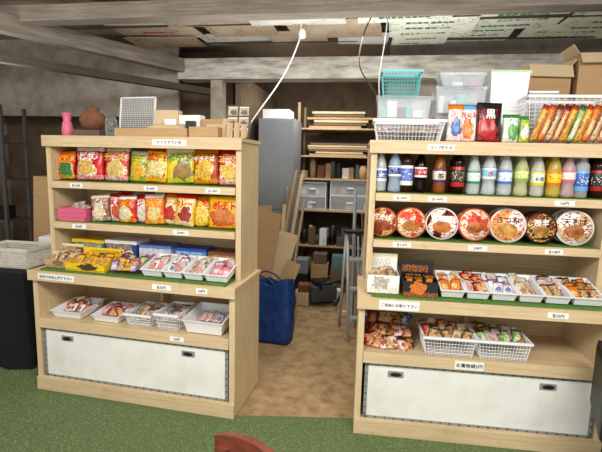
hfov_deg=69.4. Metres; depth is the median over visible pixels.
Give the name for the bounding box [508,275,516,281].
snack packet
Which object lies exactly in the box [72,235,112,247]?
snack box
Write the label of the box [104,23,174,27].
poster
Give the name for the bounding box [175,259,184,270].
snack packet
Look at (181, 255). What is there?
snack packet
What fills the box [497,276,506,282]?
snack packet
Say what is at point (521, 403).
drawer
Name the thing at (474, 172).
drink bottle
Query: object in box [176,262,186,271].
snack packet
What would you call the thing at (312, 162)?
tin
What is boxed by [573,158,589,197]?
drink bottle
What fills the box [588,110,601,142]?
stick
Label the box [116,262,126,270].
snack packet
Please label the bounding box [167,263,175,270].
snack packet
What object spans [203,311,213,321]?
snack packet
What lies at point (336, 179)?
shelf
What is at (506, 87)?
storage bin
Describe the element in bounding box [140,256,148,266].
snack packet
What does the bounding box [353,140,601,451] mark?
display shelf
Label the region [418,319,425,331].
snack packet
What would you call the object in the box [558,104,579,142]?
stick
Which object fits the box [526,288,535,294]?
snack packet
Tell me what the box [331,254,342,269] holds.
box
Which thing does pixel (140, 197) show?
snack bag
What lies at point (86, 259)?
snack packet
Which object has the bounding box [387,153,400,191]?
drink bottle
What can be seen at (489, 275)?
snack packet
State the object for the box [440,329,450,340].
snack packet
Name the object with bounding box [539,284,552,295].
snack packet
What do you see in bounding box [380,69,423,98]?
mesh basket
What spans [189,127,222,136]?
cardboard box
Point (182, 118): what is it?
carton
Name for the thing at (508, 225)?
bowl
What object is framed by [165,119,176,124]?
carton
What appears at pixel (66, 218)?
tray
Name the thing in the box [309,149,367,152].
plywood board
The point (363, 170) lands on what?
tin
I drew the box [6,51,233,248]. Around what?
wall
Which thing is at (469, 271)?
snack packet
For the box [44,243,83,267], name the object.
carton
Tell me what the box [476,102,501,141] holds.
snack bag
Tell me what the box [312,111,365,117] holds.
plywood board
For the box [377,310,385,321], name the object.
snack packet
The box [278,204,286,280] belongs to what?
wood strip
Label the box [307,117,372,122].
plywood board
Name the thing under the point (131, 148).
snack bag
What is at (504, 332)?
snack packet
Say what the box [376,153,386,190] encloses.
drink bottle
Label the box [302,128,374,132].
shelf
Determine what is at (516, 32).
trim
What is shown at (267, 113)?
box
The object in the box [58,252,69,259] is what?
snack packet
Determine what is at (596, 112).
stick
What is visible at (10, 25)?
trim
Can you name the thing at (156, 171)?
snack bag
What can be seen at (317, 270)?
box
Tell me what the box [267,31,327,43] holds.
poster
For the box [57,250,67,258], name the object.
snack packet
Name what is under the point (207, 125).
carton
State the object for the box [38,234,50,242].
plastic box
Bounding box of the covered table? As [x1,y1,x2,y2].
[0,252,44,368]
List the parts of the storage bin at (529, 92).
lid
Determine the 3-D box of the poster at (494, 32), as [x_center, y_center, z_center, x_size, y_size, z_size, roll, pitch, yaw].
[1.487,-1.621,3.692,0.540,0.011,0.350,3,8,12]
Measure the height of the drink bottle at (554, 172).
0.246 m
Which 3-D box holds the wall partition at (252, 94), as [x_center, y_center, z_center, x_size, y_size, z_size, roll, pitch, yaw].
[-0.528,-0.478,5.460,0.060,2.400,1.760,3,8,9]
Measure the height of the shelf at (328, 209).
0.020 m
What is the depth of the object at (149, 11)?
2.91 m
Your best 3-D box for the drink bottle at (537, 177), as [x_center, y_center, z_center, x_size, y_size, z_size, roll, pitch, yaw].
[1.278,-0.280,2.346,0.070,0.240,0.071,2,8,7]
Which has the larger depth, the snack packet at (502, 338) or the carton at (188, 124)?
the carton at (188, 124)
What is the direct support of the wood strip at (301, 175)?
on the floor
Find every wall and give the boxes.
[0,39,179,116]
[0,116,13,247]
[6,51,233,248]
[234,82,387,260]
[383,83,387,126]
[386,38,601,140]
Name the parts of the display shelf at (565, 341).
panel, panel, panel, shelf, board, shelf rail, shelf, counter rail, rail, shelf rail, shelf rail, panel, panel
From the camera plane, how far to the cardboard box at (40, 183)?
3.77 m
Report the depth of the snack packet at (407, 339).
2.51 m
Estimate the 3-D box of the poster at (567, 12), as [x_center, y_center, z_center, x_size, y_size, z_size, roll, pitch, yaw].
[1.506,-1.526,3.023,0.779,0.010,0.460,3,8,9]
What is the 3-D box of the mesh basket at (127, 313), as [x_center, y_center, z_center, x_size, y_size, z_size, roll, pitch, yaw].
[-0.981,0.568,2.792,0.190,0.084,0.256,3,8,12]
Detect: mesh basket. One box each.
[123,301,171,326]
[153,301,196,330]
[372,118,447,140]
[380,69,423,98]
[417,320,478,357]
[467,323,533,361]
[517,94,601,143]
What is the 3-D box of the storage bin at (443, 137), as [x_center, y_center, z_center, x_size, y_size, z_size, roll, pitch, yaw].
[0.906,-0.560,2.534,0.284,0.160,0.170,2,8,7]
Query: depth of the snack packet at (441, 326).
2.49 m
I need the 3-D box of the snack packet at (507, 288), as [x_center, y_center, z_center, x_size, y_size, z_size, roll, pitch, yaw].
[1.109,0.340,2.342,0.054,0.041,0.069,4,8,18]
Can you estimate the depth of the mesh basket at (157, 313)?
2.68 m
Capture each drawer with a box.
[43,328,228,401]
[363,363,593,437]
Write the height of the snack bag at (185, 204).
0.208 m
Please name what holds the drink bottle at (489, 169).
on the mat at (386, 190)
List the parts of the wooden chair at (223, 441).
leg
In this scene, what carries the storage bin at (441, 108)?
on the storage bin
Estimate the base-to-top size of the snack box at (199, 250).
0.130 m
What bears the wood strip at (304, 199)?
on the floor
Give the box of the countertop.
[31,265,260,291]
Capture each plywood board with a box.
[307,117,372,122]
[308,145,366,147]
[308,147,367,149]
[309,126,361,127]
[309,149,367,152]
[309,154,365,155]
[310,143,367,146]
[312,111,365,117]
[314,114,364,117]
[314,120,368,125]
[314,123,366,127]
[316,152,363,154]
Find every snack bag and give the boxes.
[58,150,76,179]
[75,147,105,180]
[90,194,111,221]
[104,147,130,181]
[109,193,128,221]
[119,195,136,222]
[121,191,132,195]
[129,148,131,174]
[129,150,147,182]
[136,194,144,222]
[144,148,167,183]
[144,194,164,224]
[165,192,176,225]
[166,149,195,183]
[174,193,197,227]
[193,149,219,184]
[194,195,217,226]
[207,196,235,228]
[218,150,235,185]
[445,104,463,141]
[461,105,476,141]
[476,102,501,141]
[501,115,519,142]
[517,116,530,142]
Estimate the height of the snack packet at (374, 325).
0.065 m
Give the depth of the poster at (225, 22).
3.54 m
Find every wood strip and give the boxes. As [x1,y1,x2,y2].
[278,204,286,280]
[284,169,297,231]
[285,184,292,231]
[291,174,303,233]
[293,198,305,262]
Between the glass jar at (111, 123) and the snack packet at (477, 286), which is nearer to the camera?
the snack packet at (477, 286)
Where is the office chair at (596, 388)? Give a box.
[590,340,601,440]
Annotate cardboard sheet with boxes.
[257,211,281,277]
[258,205,271,211]
[272,230,297,280]
[280,260,300,280]
[294,289,296,320]
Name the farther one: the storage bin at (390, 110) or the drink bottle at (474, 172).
the storage bin at (390, 110)
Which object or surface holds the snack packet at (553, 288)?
in the tray at (566, 297)
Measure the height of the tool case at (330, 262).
0.156 m
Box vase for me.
[61,113,73,134]
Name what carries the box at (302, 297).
on the floor
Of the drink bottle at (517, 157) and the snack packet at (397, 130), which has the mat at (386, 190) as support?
the drink bottle at (517, 157)
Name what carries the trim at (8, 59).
attached to the trim at (218, 87)
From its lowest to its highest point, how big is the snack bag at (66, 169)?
0.194 m
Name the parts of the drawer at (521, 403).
handle, handle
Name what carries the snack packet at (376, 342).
on the display shelf at (565, 341)
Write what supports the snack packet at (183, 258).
in the tray at (171, 274)
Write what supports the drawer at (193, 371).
on the display shelf at (51, 289)
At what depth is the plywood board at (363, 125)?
5.25 m
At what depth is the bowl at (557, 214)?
2.45 m
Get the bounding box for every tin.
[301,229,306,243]
[309,158,315,177]
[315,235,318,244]
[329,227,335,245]
[359,166,366,179]
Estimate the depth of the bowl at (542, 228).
2.36 m
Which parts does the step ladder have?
leg, leg, leg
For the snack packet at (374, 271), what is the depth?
2.45 m
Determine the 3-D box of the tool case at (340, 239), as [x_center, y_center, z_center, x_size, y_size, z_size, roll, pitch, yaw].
[0.498,0.194,5.507,0.095,0.108,0.140,2,8,6]
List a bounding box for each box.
[33,176,49,246]
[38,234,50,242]
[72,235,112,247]
[105,236,149,256]
[114,128,188,136]
[139,241,181,264]
[175,244,214,255]
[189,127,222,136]
[208,248,235,257]
[263,109,293,117]
[294,270,310,288]
[296,256,308,273]
[296,288,310,305]
[298,282,309,292]
[311,261,328,277]
[313,251,327,264]
[330,266,344,292]
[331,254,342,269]
[338,310,345,316]
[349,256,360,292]
[518,59,577,142]
[560,44,601,143]
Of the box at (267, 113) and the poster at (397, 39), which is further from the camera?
the box at (267, 113)
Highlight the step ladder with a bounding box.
[338,229,363,340]
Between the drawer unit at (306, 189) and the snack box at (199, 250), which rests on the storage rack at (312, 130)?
the drawer unit at (306, 189)
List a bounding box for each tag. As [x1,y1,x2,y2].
[222,119,228,136]
[227,123,232,137]
[234,123,239,137]
[241,124,246,137]
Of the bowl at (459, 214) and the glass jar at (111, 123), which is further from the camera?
the glass jar at (111, 123)
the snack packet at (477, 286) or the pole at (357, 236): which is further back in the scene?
the pole at (357, 236)
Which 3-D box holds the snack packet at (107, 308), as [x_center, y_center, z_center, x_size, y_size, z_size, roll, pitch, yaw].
[-1.264,0.543,2.826,0.059,0.061,0.054,-6,11,-43]
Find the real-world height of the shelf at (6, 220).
0.020 m
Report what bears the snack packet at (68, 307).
in the tray at (58, 311)
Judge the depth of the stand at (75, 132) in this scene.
2.76 m
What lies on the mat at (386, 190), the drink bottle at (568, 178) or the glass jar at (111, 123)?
the drink bottle at (568, 178)
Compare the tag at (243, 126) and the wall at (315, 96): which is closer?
the tag at (243, 126)
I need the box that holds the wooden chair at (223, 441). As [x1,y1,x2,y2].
[214,432,274,451]
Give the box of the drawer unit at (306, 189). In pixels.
[301,181,328,195]
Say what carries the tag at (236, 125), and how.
on the display shelf at (51, 289)
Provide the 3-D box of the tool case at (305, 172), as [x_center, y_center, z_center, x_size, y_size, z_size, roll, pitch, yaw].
[0.044,-0.653,5.466,0.048,0.092,0.140,4,8,16]
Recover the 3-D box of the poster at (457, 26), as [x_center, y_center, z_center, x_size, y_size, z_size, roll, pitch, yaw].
[1.037,-1.580,3.463,0.660,0.016,0.450,3,8,11]
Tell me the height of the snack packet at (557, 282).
0.056 m
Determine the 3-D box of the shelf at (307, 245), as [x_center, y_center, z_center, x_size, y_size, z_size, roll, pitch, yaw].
[0.445,0.233,5.684,0.976,0.020,0.496,3,8,9]
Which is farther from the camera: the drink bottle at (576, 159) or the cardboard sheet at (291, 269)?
the cardboard sheet at (291, 269)
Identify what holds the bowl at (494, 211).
on the mat at (425, 236)
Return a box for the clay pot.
[79,107,105,129]
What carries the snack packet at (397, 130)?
in the mesh basket at (441, 122)
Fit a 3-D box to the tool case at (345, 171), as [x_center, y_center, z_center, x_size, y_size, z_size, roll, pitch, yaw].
[0.567,-0.673,5.561,0.083,0.133,0.140,2,8,3]
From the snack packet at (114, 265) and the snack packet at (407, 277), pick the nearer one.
the snack packet at (407, 277)
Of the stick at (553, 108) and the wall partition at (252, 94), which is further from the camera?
the wall partition at (252, 94)
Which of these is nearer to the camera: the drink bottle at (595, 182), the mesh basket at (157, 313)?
the drink bottle at (595, 182)
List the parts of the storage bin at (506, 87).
bin lid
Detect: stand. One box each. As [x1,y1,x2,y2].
[73,130,105,135]
[226,105,251,138]
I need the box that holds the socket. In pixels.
[299,29,305,38]
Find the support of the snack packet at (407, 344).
on the display shelf at (565, 341)
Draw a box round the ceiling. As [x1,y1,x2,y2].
[0,0,567,57]
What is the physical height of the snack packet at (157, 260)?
0.057 m
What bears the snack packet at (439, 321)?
on the snack packet at (441, 326)
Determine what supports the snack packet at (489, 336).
in the mesh basket at (528, 343)
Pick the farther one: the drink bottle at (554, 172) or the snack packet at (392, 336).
the snack packet at (392, 336)
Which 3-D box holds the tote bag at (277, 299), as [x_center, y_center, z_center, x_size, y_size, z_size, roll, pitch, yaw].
[-0.289,0.689,3.753,0.472,0.577,0.232,3,8,14]
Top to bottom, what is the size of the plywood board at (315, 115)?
0.026 m
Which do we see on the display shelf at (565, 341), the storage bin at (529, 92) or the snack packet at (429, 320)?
the storage bin at (529, 92)
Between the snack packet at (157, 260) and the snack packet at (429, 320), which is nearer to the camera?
the snack packet at (429, 320)
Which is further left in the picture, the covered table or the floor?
the covered table
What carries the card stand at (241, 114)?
on the display shelf at (51, 289)
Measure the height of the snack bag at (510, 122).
0.150 m
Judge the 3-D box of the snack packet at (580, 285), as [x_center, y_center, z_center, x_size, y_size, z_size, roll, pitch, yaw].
[1.504,0.333,2.341,0.053,0.059,0.064,8,10,37]
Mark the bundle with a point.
(163, 125)
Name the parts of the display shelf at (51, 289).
panel, panel, counter rail, shelf rail, board, shelf, shelf, rail, shelf rail, shelf rail, panel, panel, panel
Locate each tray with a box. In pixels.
[49,296,104,318]
[56,205,91,212]
[56,211,91,216]
[56,215,91,221]
[91,301,138,322]
[139,253,178,276]
[161,254,197,278]
[181,256,217,279]
[181,301,228,335]
[202,257,235,282]
[434,270,466,297]
[458,271,491,298]
[481,272,518,300]
[506,274,545,302]
[530,275,573,303]
[556,276,601,305]
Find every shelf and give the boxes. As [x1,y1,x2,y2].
[0,177,27,180]
[0,216,30,222]
[5,141,25,144]
[27,135,260,418]
[299,206,364,213]
[299,239,360,249]
[301,155,366,158]
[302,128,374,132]
[303,177,365,181]
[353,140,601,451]
[357,276,601,305]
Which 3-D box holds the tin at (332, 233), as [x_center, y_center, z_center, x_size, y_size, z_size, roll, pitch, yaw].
[0.397,0.127,5.514,0.081,0.231,0.081,3,8,9]
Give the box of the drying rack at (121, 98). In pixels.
[119,97,156,127]
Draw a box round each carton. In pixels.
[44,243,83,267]
[65,247,121,272]
[154,110,181,123]
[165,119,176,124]
[179,115,204,126]
[185,121,195,128]
[201,119,222,126]
[206,124,222,127]
[366,253,399,293]
[400,260,438,297]
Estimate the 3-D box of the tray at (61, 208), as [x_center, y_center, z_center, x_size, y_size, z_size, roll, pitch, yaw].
[-1.459,-0.112,2.859,0.218,0.030,0.158,3,8,10]
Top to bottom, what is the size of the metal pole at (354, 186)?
1.281 m
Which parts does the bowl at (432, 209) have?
bowl lid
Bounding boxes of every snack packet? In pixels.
[50,250,60,258]
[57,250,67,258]
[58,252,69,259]
[64,303,72,311]
[65,253,76,259]
[67,299,75,305]
[69,302,79,311]
[73,254,86,263]
[74,248,81,252]
[76,302,86,312]
[77,295,85,300]
[80,257,88,263]
[84,297,89,304]
[85,256,98,263]
[92,257,103,264]
[99,256,111,264]
[102,304,111,314]
[106,253,114,262]
[107,307,115,315]
[108,303,120,311]
[110,260,119,270]
[113,306,122,316]
[115,308,123,316]
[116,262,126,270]
[119,256,126,263]
[122,263,131,270]
[124,304,134,311]
[129,263,140,270]
[138,303,149,313]
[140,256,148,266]
[148,262,155,269]
[153,258,160,267]
[153,302,160,309]
[157,258,168,266]
[160,310,168,319]
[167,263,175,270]
[167,306,174,314]
[170,311,178,319]
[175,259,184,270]
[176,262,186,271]
[178,253,188,260]
[181,257,189,261]
[190,265,197,272]
[197,258,206,264]
[197,264,205,273]
[197,311,207,320]
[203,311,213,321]
[204,257,211,263]
[209,311,221,322]
[210,265,222,274]
[216,314,224,322]
[221,266,231,275]
[227,259,235,269]
[364,332,373,345]
[367,312,377,321]
[367,330,376,338]
[368,320,381,330]
[370,338,381,347]
[371,269,380,274]
[371,326,385,334]
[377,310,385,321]
[377,321,385,334]
[379,266,387,274]
[380,338,385,348]
[382,335,395,348]
[384,310,394,322]
[385,269,394,275]
[386,327,394,334]
[386,334,398,346]
[387,322,396,328]
[391,128,400,132]
[393,313,401,323]
[394,325,402,335]
[396,339,412,350]
[397,339,409,349]
[402,313,412,324]
[402,328,411,336]
[404,275,413,280]
[405,337,414,349]
[406,126,414,131]
[413,126,422,132]
[413,276,423,281]
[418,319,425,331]
[421,323,429,335]
[424,274,433,281]
[426,124,437,131]
[426,316,435,323]
[427,326,438,340]
[436,319,444,324]
[438,279,449,289]
[438,323,445,335]
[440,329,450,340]
[444,324,453,331]
[446,274,454,282]
[447,321,456,328]
[450,271,459,278]
[450,278,460,289]
[451,329,461,341]
[456,323,465,329]
[459,272,468,279]
[461,330,473,338]
[462,270,471,275]
[462,280,473,290]
[469,275,477,281]
[471,282,484,291]
[471,321,476,330]
[475,322,484,330]
[475,330,486,339]
[480,280,487,290]
[481,325,490,331]
[484,332,495,340]
[486,273,495,279]
[487,279,496,287]
[490,329,499,340]
[492,281,503,292]
[496,334,508,341]
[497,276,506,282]
[499,330,511,341]
[501,325,511,338]
[503,284,512,293]
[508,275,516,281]
[511,330,520,341]
[514,282,526,293]
[516,277,524,282]
[517,336,528,342]
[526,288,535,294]
[536,279,546,283]
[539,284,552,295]
[547,283,562,295]
[551,278,561,290]
[558,277,569,282]
[562,282,573,285]
[566,286,580,297]
[575,281,586,288]
[578,289,588,297]
[588,289,598,298]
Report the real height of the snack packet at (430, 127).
0.051 m
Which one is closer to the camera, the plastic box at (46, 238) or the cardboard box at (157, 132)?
the cardboard box at (157, 132)
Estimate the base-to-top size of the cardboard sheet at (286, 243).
0.483 m
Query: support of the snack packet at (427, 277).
in the carton at (408, 288)
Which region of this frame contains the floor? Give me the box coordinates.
[237,277,356,417]
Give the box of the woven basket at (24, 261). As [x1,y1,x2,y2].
[0,240,51,268]
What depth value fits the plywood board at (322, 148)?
5.30 m
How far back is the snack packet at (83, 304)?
2.85 m
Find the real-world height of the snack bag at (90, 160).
0.221 m
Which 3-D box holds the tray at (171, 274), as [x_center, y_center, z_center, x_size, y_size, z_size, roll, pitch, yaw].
[-0.734,0.247,2.645,0.126,0.100,0.226,3,8,12]
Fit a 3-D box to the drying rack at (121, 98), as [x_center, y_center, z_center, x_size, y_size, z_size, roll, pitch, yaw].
[-1.086,-0.718,2.887,0.276,0.274,0.042,4,8,16]
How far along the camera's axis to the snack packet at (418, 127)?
2.39 m
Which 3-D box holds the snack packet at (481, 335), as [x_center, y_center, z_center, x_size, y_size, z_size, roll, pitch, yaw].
[1.004,0.617,2.412,0.052,0.054,0.060,0,8,-14]
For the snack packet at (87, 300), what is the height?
0.046 m
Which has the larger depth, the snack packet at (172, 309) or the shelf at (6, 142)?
the shelf at (6, 142)
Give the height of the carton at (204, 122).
0.125 m
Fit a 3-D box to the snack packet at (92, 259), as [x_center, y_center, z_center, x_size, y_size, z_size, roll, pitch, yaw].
[-1.315,0.213,2.740,0.055,0.040,0.072,3,8,8]
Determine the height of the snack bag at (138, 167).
0.202 m
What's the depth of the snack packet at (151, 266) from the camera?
2.64 m
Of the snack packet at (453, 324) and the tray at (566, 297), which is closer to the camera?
the tray at (566, 297)
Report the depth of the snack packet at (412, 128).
2.39 m
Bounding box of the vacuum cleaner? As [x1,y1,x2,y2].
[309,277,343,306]
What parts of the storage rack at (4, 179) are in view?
post, post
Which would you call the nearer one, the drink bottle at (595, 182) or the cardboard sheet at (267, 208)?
the drink bottle at (595, 182)
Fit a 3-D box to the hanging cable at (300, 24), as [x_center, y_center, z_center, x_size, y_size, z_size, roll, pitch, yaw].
[-0.228,-1.189,3.462,0.468,0.943,0.026,-1,8,-17]
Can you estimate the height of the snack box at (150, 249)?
0.140 m
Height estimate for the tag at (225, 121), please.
0.116 m
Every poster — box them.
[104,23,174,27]
[113,27,205,37]
[124,36,206,46]
[165,21,251,26]
[196,34,270,44]
[204,26,279,36]
[249,18,345,25]
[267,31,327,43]
[286,18,382,37]
[338,33,388,43]
[358,16,452,22]
[389,16,480,36]
[392,33,447,44]
[446,27,515,41]
[454,12,567,16]
[473,12,570,29]
[517,24,601,37]
[549,12,601,31]
[581,12,601,17]
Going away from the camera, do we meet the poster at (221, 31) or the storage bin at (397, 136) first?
the storage bin at (397, 136)
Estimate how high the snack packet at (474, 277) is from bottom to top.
0.055 m
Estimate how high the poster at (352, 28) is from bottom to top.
0.014 m
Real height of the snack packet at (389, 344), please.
0.054 m
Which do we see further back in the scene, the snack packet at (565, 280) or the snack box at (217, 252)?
the snack box at (217, 252)
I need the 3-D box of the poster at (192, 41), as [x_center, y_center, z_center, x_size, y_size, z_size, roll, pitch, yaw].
[-1.267,-1.728,4.088,0.668,0.009,0.350,2,9,6]
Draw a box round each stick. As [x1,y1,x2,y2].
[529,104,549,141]
[537,104,556,141]
[544,104,564,141]
[551,104,571,141]
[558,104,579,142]
[566,104,587,142]
[573,104,594,142]
[581,104,601,142]
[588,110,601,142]
[596,128,601,142]
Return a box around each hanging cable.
[251,24,301,122]
[359,18,382,105]
[379,17,387,111]
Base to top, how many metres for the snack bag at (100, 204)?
0.189 m
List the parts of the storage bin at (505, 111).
bin lid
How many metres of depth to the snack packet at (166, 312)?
2.73 m
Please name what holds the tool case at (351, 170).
on the storage rack at (312, 130)
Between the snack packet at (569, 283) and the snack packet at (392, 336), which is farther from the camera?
the snack packet at (392, 336)
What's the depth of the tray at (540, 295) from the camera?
2.29 m
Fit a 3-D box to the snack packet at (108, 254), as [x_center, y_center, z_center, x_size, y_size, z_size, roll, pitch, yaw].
[-1.216,0.205,2.747,0.055,0.058,0.059,2,8,7]
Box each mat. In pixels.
[40,267,234,286]
[53,179,235,187]
[55,220,235,232]
[372,276,601,310]
[373,231,598,248]
[375,189,601,199]
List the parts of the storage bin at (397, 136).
lid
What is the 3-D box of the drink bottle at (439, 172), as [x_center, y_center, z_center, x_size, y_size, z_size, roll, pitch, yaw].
[0.769,-0.302,2.408,0.070,0.240,0.071,2,8,7]
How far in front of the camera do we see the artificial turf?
2.45 m
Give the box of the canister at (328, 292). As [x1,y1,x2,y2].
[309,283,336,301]
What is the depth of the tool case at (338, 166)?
5.51 m
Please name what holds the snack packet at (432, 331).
in the mesh basket at (423, 338)
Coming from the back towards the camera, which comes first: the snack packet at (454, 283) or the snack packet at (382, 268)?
the snack packet at (382, 268)
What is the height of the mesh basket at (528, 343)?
0.114 m
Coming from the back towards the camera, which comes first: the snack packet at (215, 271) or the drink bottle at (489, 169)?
the snack packet at (215, 271)
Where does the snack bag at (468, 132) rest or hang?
on the display shelf at (565, 341)
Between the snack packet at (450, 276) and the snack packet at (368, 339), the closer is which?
the snack packet at (450, 276)
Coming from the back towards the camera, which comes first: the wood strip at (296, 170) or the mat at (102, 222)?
the wood strip at (296, 170)
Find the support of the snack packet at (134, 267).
on the mat at (138, 274)
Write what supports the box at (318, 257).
on the box at (317, 270)
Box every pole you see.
[349,188,355,321]
[352,187,356,315]
[353,186,356,311]
[357,236,358,275]
[361,214,362,245]
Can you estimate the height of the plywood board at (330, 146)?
0.020 m
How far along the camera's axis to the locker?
4.83 m
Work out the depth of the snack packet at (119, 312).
2.80 m
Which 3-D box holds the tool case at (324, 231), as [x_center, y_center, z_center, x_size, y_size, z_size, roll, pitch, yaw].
[0.295,0.131,5.532,0.092,0.214,0.140,4,8,17]
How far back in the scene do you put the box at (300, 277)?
5.08 m
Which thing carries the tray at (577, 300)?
on the mat at (464, 299)
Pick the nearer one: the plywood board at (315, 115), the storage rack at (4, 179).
the storage rack at (4, 179)
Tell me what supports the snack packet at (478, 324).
on the snack packet
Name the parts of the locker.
door, door, handle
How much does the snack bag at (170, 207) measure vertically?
0.206 m
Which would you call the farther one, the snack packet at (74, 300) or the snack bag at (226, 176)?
the snack packet at (74, 300)
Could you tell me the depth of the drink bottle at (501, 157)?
2.44 m
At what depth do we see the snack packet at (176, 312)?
2.73 m
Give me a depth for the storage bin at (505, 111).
2.43 m
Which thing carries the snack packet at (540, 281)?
in the tray at (566, 297)
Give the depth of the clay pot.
2.77 m
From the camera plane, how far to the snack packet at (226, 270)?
2.55 m
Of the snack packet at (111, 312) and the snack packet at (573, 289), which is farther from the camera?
the snack packet at (111, 312)
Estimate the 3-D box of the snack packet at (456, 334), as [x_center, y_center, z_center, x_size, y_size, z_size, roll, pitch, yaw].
[0.868,0.612,2.427,0.047,0.051,0.063,7,10,33]
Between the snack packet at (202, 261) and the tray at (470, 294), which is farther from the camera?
the snack packet at (202, 261)
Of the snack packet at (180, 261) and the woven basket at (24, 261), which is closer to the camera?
the snack packet at (180, 261)
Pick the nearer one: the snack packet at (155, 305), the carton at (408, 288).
the carton at (408, 288)
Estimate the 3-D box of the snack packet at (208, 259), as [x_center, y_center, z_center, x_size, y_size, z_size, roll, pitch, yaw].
[-0.577,0.224,2.660,0.052,0.058,0.062,2,8,3]
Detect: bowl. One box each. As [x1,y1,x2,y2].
[367,207,397,236]
[396,206,414,215]
[397,207,425,237]
[425,207,443,230]
[425,208,457,239]
[457,207,474,234]
[458,208,490,240]
[488,207,507,237]
[490,208,526,242]
[523,211,537,239]
[525,212,557,243]
[552,209,572,241]
[556,211,593,245]
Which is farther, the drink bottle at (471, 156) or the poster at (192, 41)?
the poster at (192, 41)
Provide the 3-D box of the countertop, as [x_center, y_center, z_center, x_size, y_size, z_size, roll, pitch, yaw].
[-0.994,0.296,2.829,1.385,0.025,0.467,3,8,12]
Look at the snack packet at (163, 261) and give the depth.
2.66 m
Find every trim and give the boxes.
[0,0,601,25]
[0,12,184,72]
[0,53,210,94]
[56,28,593,46]
[58,12,601,29]
[177,54,564,82]
[211,80,225,118]
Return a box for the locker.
[258,118,301,260]
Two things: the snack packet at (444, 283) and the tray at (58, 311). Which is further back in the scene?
the tray at (58, 311)
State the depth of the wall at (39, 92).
4.58 m
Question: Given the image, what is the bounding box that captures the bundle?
[147,123,184,127]
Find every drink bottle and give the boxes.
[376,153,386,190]
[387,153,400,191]
[400,154,413,191]
[413,154,426,192]
[431,154,437,190]
[432,154,446,192]
[448,155,454,191]
[450,155,464,193]
[464,155,472,192]
[466,155,480,193]
[479,155,487,193]
[481,155,496,194]
[494,156,503,193]
[497,156,512,195]
[510,156,519,194]
[513,156,528,195]
[526,156,536,194]
[529,157,544,196]
[542,157,552,195]
[545,157,561,196]
[559,157,575,197]
[560,157,566,187]
[573,157,578,165]
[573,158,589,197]
[587,158,595,196]
[588,158,601,198]
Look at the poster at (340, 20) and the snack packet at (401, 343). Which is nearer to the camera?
the snack packet at (401, 343)
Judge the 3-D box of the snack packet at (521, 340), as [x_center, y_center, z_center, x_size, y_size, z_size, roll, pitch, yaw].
[1.214,0.634,2.391,0.054,0.035,0.072,8,10,38]
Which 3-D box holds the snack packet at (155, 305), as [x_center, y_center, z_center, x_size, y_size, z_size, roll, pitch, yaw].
[-0.956,0.540,2.853,0.049,0.062,0.064,6,9,31]
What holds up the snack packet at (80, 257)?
in the carton at (69, 265)
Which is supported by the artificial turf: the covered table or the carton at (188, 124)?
the covered table
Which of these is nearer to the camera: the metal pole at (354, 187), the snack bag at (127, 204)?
the snack bag at (127, 204)
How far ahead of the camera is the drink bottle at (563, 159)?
2.39 m
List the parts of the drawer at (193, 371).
handle, handle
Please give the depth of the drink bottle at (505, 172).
2.34 m
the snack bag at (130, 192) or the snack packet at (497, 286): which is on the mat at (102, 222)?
the snack bag at (130, 192)
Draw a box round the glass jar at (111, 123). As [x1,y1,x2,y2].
[105,116,117,135]
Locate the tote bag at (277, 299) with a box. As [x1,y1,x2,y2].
[258,270,295,344]
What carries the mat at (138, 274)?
on the display shelf at (51, 289)
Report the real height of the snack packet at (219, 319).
0.041 m
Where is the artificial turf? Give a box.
[0,364,601,451]
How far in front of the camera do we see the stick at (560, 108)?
2.24 m
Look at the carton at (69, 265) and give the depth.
2.69 m
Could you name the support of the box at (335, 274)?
on the floor
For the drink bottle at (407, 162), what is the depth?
2.40 m
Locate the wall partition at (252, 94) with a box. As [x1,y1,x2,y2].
[235,83,277,140]
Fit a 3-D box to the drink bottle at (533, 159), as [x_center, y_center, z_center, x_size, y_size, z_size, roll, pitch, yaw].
[1.297,-0.291,2.429,0.070,0.240,0.070,2,8,7]
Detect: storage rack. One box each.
[0,104,33,247]
[298,102,379,277]
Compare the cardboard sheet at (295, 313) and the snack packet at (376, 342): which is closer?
the snack packet at (376, 342)
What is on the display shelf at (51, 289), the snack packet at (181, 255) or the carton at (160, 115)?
the carton at (160, 115)
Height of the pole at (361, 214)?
0.932 m
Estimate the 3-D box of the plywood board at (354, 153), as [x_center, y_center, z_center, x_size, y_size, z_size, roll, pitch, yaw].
[0.497,-0.919,5.499,0.578,0.020,0.420,3,8,9]
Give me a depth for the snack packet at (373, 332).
2.55 m
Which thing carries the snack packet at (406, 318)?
on the snack packet
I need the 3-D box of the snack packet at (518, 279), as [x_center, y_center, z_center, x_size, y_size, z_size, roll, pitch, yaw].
[1.206,0.314,2.388,0.050,0.051,0.054,4,9,20]
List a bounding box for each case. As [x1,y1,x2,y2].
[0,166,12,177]
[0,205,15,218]
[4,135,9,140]
[301,170,307,177]
[306,254,312,263]
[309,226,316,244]
[317,165,324,177]
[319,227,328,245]
[325,163,330,177]
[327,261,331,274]
[331,162,335,178]
[336,163,341,178]
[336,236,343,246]
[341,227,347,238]
[342,168,348,178]
[349,167,354,178]
[355,165,358,178]
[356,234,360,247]
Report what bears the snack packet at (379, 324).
on the snack packet
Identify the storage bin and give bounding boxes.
[375,118,424,139]
[380,101,421,118]
[434,122,476,140]
[435,94,476,115]
[440,77,479,88]
[483,70,531,107]
[500,108,526,139]
[525,91,558,142]
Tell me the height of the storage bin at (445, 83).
0.075 m

